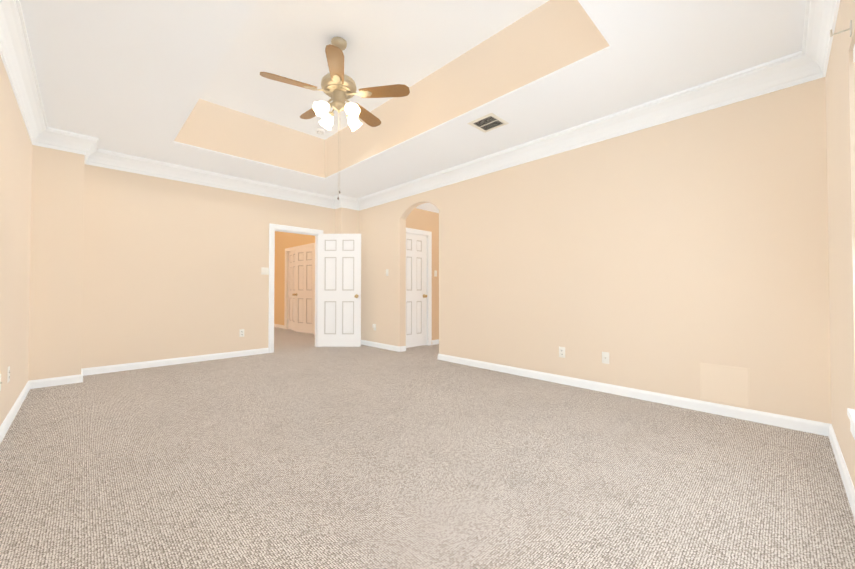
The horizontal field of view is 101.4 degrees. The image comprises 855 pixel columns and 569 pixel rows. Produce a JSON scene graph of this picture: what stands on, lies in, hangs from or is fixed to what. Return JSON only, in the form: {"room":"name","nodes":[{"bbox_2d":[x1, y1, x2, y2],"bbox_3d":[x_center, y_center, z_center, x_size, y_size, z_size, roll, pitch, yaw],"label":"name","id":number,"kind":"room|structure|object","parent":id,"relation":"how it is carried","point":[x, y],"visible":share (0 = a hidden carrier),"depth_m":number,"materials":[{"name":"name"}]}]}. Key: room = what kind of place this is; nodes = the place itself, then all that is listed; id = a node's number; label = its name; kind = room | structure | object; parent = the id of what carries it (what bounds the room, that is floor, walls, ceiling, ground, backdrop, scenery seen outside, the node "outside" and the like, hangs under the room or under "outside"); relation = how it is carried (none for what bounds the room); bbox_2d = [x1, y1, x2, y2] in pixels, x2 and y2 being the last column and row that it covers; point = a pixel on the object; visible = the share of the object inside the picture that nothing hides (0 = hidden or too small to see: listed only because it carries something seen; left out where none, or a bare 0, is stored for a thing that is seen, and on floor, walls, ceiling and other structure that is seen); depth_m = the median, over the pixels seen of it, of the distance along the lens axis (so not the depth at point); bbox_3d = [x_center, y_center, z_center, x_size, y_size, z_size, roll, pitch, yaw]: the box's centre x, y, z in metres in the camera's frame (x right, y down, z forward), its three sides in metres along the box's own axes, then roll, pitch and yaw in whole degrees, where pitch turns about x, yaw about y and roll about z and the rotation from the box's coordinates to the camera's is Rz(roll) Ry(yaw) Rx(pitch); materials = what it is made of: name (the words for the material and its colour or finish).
{"room":"empty bedroom","nodes":[
{"label":"empty bedroom","id":0,"kind":"room"},
{"bbox_2d":[0,55,31,425],"bbox_3d":[-2.323,-0.314,1.703,0.130,2.740,6.390,1,-1,-44],"label":"wall","id":1,"kind":"structure","parent":0,"point":[15,186],"depth_m":2.78,"materials":[{"name":"paint"}]},
{"bbox_2d":[7,366,9,382],"bbox_3d":[-3.167,0.681,2.646,0.007,0.115,0.070,1,-1,-44],"label":"electrical outlet","id":2,"kind":"object","parent":1,"relation":"attached to","point":[8,376],"visible":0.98,"depth_m":2.62,"materials":[{"name":"plastic"}]},
{"bbox_2d":[0,380,31,443],"bbox_3d":[-2.131,1.010,1.591,0.015,0.088,5.730,1,-1,-44],"label":"baseboard","id":3,"kind":"structure","parent":1,"relation":"attached to","point":[4,427],"depth_m":2.81,"materials":[{"name":"paint"}]},
{"bbox_2d":[0,0,51,148],"bbox_3d":[-2.096,-1.590,1.665,0.114,0.190,5.730,1,-1,-44],"label":"crown molding","id":4,"kind":"structure","parent":1,"relation":"attached to","point":[15,50],"depth_m":2.58,"materials":[{"name":"paint"}]},
{"bbox_2d":[28,145,83,380],"bbox_3d":[-4.145,-0.280,3.929,0.390,2.740,0.400,1,-1,-44],"label":"wall","id":5,"kind":"structure","parent":0,"point":[56,276],"depth_m":3.78,"materials":[{"name":"paint"}]},
{"bbox_2d":[32,374,79,388],"bbox_3d":[-4.000,1.044,3.761,0.330,0.088,0.015,1,-1,-44],"label":"baseboard","id":6,"kind":"structure","parent":5,"relation":"attached to","point":[40,383],"depth_m":3.76,"materials":[{"name":"paint"}]},
{"bbox_2d":[80,368,83,382],"bbox_3d":[-3.981,1.048,4.031,0.015,0.088,0.375,1,-1,-44],"label":"baseboard","id":7,"kind":"structure","parent":5,"relation":"attached to","point":[82,370],"depth_m":3.90,"materials":[{"name":"paint"}]},
{"bbox_2d":[80,135,99,163],"bbox_3d":[-3.880,-1.553,4.038,0.114,0.190,0.384,1,-1,-44],"label":"crown molding","id":8,"kind":"structure","parent":5,"relation":"attached to","point":[90,150],"depth_m":4.04,"materials":[{"name":"paint"}]},
{"bbox_2d":[81,164,334,368],"bbox_3d":[-2.940,-0.256,5.484,4.290,2.740,0.130,1,-1,-44],"label":"wall","id":9,"kind":"structure","parent":0,"point":[171,268],"depth_m":4.83,"materials":[{"name":"paint"}]},
{"bbox_2d":[84,348,268,375],"bbox_3d":[-3.366,1.062,4.944,2.175,0.088,0.015,1,-1,-44],"label":"baseboard","id":10,"kind":"structure","parent":9,"relation":"attached to","point":[173,361],"depth_m":4.78,"materials":[{"name":"paint"}]},
{"bbox_2d":[87,149,335,208],"bbox_3d":[-2.895,-1.533,5.365,3.380,0.190,0.130,1,-1,-44],"label":"crown molding","id":11,"kind":"structure","parent":9,"relation":"attached to","point":[108,159],"depth_m":5.05,"materials":[{"name":"paint"}]},
{"bbox_2d":[239,329,243,336],"bbox_3d":[-2.881,0.753,5.430,0.070,0.115,0.007,1,-1,-44],"label":"electrical outlet","id":12,"kind":"object","parent":9,"relation":"attached to","point":[241,332],"visible":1,"depth_m":5.42,"materials":[{"name":"plastic"}]},
{"bbox_2d":[261,267,268,274],"bbox_3d":[-2.637,-0.218,5.682,0.116,0.115,0.010,1,-1,-44],"label":"double light switch","id":13,"kind":"object","parent":9,"relation":"attached to","point":[264,271],"visible":1,"depth_m":5.67,"materials":[{"name":"plastic"}]},
{"bbox_2d":[318,234,360,346],"bbox_3d":[-1.587,0.100,6.297,0.783,2.030,0.179,0,-1,2],"label":"bedroom door","id":14,"kind":"structure","parent":9,"relation":"in","point":[339,290],"depth_m":6.28,"materials":[{"name":"paint"}]},
{"bbox_2d":[335,207,358,233],"bbox_3d":[-1.522,-0.238,6.638,0.390,2.740,0.210,1,-1,-44],"label":"wall","id":15,"kind":"structure","parent":0,"point":[346,221],"depth_m":6.55,"materials":[{"name":"paint"}]},
{"bbox_2d":[332,195,355,209],"bbox_3d":[-1.506,-1.516,6.460,0.364,0.190,0.134,1,-1,-44],"label":"crown molding","id":16,"kind":"structure","parent":15,"relation":"attached to","point":[344,201],"depth_m":6.48,"materials":[{"name":"paint"}]},
{"bbox_2d":[20,0,805,198],"bbox_3d":[-0.793,-2.011,3.232,4.420,0.700,6.390,1,-1,-44],"label":"ceiling","id":17,"kind":"structure","parent":0,"point":[182,83],"depth_m":3.10,"materials":[{"name":"paint"}]},
{"bbox_2d":[315,128,324,133],"bbox_3d":[-1.558,-2.214,5.070,0.132,0.037,0.132,1,-1,-44],"label":"smoke detector","id":18,"kind":"object","parent":17,"relation":"attached to","point":[320,131],"visible":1,"depth_m":5.04,"materials":[{"name":"white plastic"}]},
{"bbox_2d":[260,37,409,199],"bbox_3d":[-0.863,-1.519,3.277,1.282,1.482,1.238,1,-1,-44],"label":"fan","id":19,"kind":"object","parent":17,"relation":"hanging from","point":[338,87],"visible":1,"depth_m":3.18,"materials":[{"name":"wood"},{"name":"brass"},{"name":"glass"}]},
{"bbox_2d":[467,113,508,132],"bbox_3d":[0.621,-1.649,3.585,0.300,0.011,0.300,1,-1,-44],"label":"ceiling vent","id":20,"kind":"object","parent":17,"relation":"in","point":[488,122],"visible":1,"depth_m":3.57,"materials":[{"name":"metal"}]},
{"bbox_2d":[406,208,438,339],"bbox_3d":[-0.052,-0.120,6.524,1.290,2.500,0.130,1,-1,-44],"label":"wall","id":21,"kind":"structure","parent":0,"point":[421,219],"depth_m":6.58,"materials":[{"name":"paint"}]},
{"bbox_2d":[406,233,426,347],"bbox_3d":[-0.221,0.099,6.273,0.616,2.030,0.107,1,-1,-44],"label":"door","id":22,"kind":"structure","parent":21,"relation":"in","point":[416,290],"depth_m":6.32,"materials":[{"name":"paint"}]},
{"bbox_2d":[406,228,431,345],"bbox_3d":[-0.255,0.067,6.307,0.800,2.120,0.152,1,-1,-44],"label":"door frame","id":23,"kind":"structure","parent":21,"relation":"attached to","point":[408,230],"depth_m":6.49,"materials":[{"name":"paint"}]},
{"bbox_2d":[432,339,438,344],"bbox_3d":[0.271,1.089,6.721,0.525,0.088,0.015,1,-1,-44],"label":"baseboard","id":24,"kind":"structure","parent":21,"relation":"attached to","point":[434,342],"depth_m":6.59,"materials":[{"name":"paint"}]},
{"bbox_2d":[0,327,854,568],"bbox_3d":[-1.844,1.138,5.425,6.600,0.050,11.600,1,-1,-44],"label":"floor","id":25,"kind":"structure","parent":0,"point":[297,450],"depth_m":1.94,"materials":[{"name":"carpet"}]},
{"bbox_2d":[416,203,438,212],"bbox_3d":[0.565,-1.429,5.945,1.550,0.100,1.850,1,-1,-44],"label":"ceiling","id":26,"kind":"structure","parent":0,"point":[429,207],"depth_m":6.24,"materials":[{"name":"paint"}]},
{"bbox_2d":[274,77,831,423],"bbox_3d":[-0.548,-0.240,6.488,0.790,2.740,10.730,1,-1,-44],"label":"wall","id":27,"kind":"structure","parent":0,"point":[667,258],"depth_m":3.26,"materials":[{"name":"paint"}]},
{"bbox_2d":[288,249,294,330],"bbox_3d":[-3.433,0.140,8.912,0.179,2.030,0.752,1,-1,-35],"label":"closet door","id":28,"kind":"structure","parent":27,"relation":"in","point":[291,296],"depth_m":8.94,"materials":[{"name":"paint"}]},
{"bbox_2d":[268,223,322,352],"bbox_3d":[-3.939,0.086,7.524,2.930,2.120,4.492,1,-1,-44],"label":"door frame","id":29,"kind":"structure","parent":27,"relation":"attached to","point":[273,228],"depth_m":6.21,"materials":[{"name":"paint"}]},
{"bbox_2d":[294,247,313,332],"bbox_3d":[-2.915,0.131,8.349,0.752,2.030,0.179,-1,-1,33],"label":"closet door","id":30,"kind":"structure","parent":27,"relation":"in","point":[304,271],"depth_m":8.34,"materials":[{"name":"paint"}]},
{"bbox_2d":[361,340,403,351],"bbox_3d":[-0.886,1.082,6.238,0.015,0.088,1.225,1,-1,-44],"label":"baseboard","id":31,"kind":"structure","parent":27,"relation":"attached to","point":[363,342],"depth_m":6.12,"materials":[{"name":"paint"}]},
{"bbox_2d":[559,347,564,357],"bbox_3d":[1.477,0.744,3.842,0.007,0.115,0.070,1,-1,-44],"label":"electrical outlet","id":32,"kind":"object","parent":27,"relation":"attached to","point":[562,352],"visible":1,"depth_m":3.84,"materials":[{"name":"plastic"}]},
{"bbox_2d":[356,51,825,210],"bbox_3d":[0.715,-1.545,4.559,0.140,0.190,5.920,1,-1,-44],"label":"crown molding","id":33,"kind":"structure","parent":27,"relation":"attached to","point":[783,72],"depth_m":3.36,"materials":[{"name":"paint"}]},
{"bbox_2d":[602,352,608,363],"bbox_3d":[1.790,0.739,3.519,0.013,0.115,0.070,1,-1,-44],"label":"outlet","id":34,"kind":"object","parent":27,"relation":"attached to","point":[605,357],"visible":1,"depth_m":3.52,"materials":[{"name":"plastic"}]},
{"bbox_2d":[438,354,823,434],"bbox_3d":[1.483,1.045,3.827,0.015,0.088,3.795,1,-1,-44],"label":"baseboard","id":35,"kind":"structure","parent":27,"relation":"attached to","point":[808,426],"depth_m":3.15,"materials":[{"name":"paint"}]},
{"bbox_2d":[700,363,749,407],"bbox_3d":[2.432,0.822,2.870,0.006,0.315,0.315,1,-1,-44],"label":"access panel","id":36,"kind":"object","parent":27,"relation":"attached to","point":[727,385],"visible":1,"depth_m":2.86,"materials":[{"name":"paint"}]},
{"bbox_2d":[825,0,854,487],"bbox_3d":[1.401,-0.325,0.973,4.160,2.740,0.130,1,-1,-44],"label":"wall","id":37,"kind":"structure","parent":0,"point":[840,102],"depth_m":1.89,"materials":[{"name":"paint"}]},
{"bbox_2d":[800,0,839,79],"bbox_3d":[1.308,-1.599,1.073,3.900,0.190,0.114,1,-1,-44],"label":"crown molding","id":38,"kind":"structure","parent":37,"relation":"attached to","point":[808,62],"depth_m":2.23,"materials":[{"name":"paint"}]},
{"bbox_2d":[824,423,854,519],"bbox_3d":[1.361,1.002,1.015,4.130,0.088,0.015,1,-1,-44],"label":"baseboard","id":39,"kind":"structure","parent":37,"relation":"attached to","point":[828,429],"depth_m":1.91,"materials":[{"name":"paint"}]},
{"bbox_2d":[830,20,851,36],"bbox_3d":[1.875,-1.146,1.588,0.030,0.060,0.064,1,-1,-44],"label":"curtain bracket","id":40,"kind":"object","parent":37,"relation":"attached to","point":[850,29],"visible":0.98,"depth_m":1.57,"materials":[{"name":"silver metal"}]},
{"bbox_2d":[847,44,854,438],"bbox_3d":[1.368,-0.215,0.969,1.850,1.780,0.132,1,-1,-44],"label":"window","id":41,"kind":"structure","parent":37,"relation":"in","point":[854,54],"depth_m":1.59,"materials":[{"name":"plastic"}]}
]}

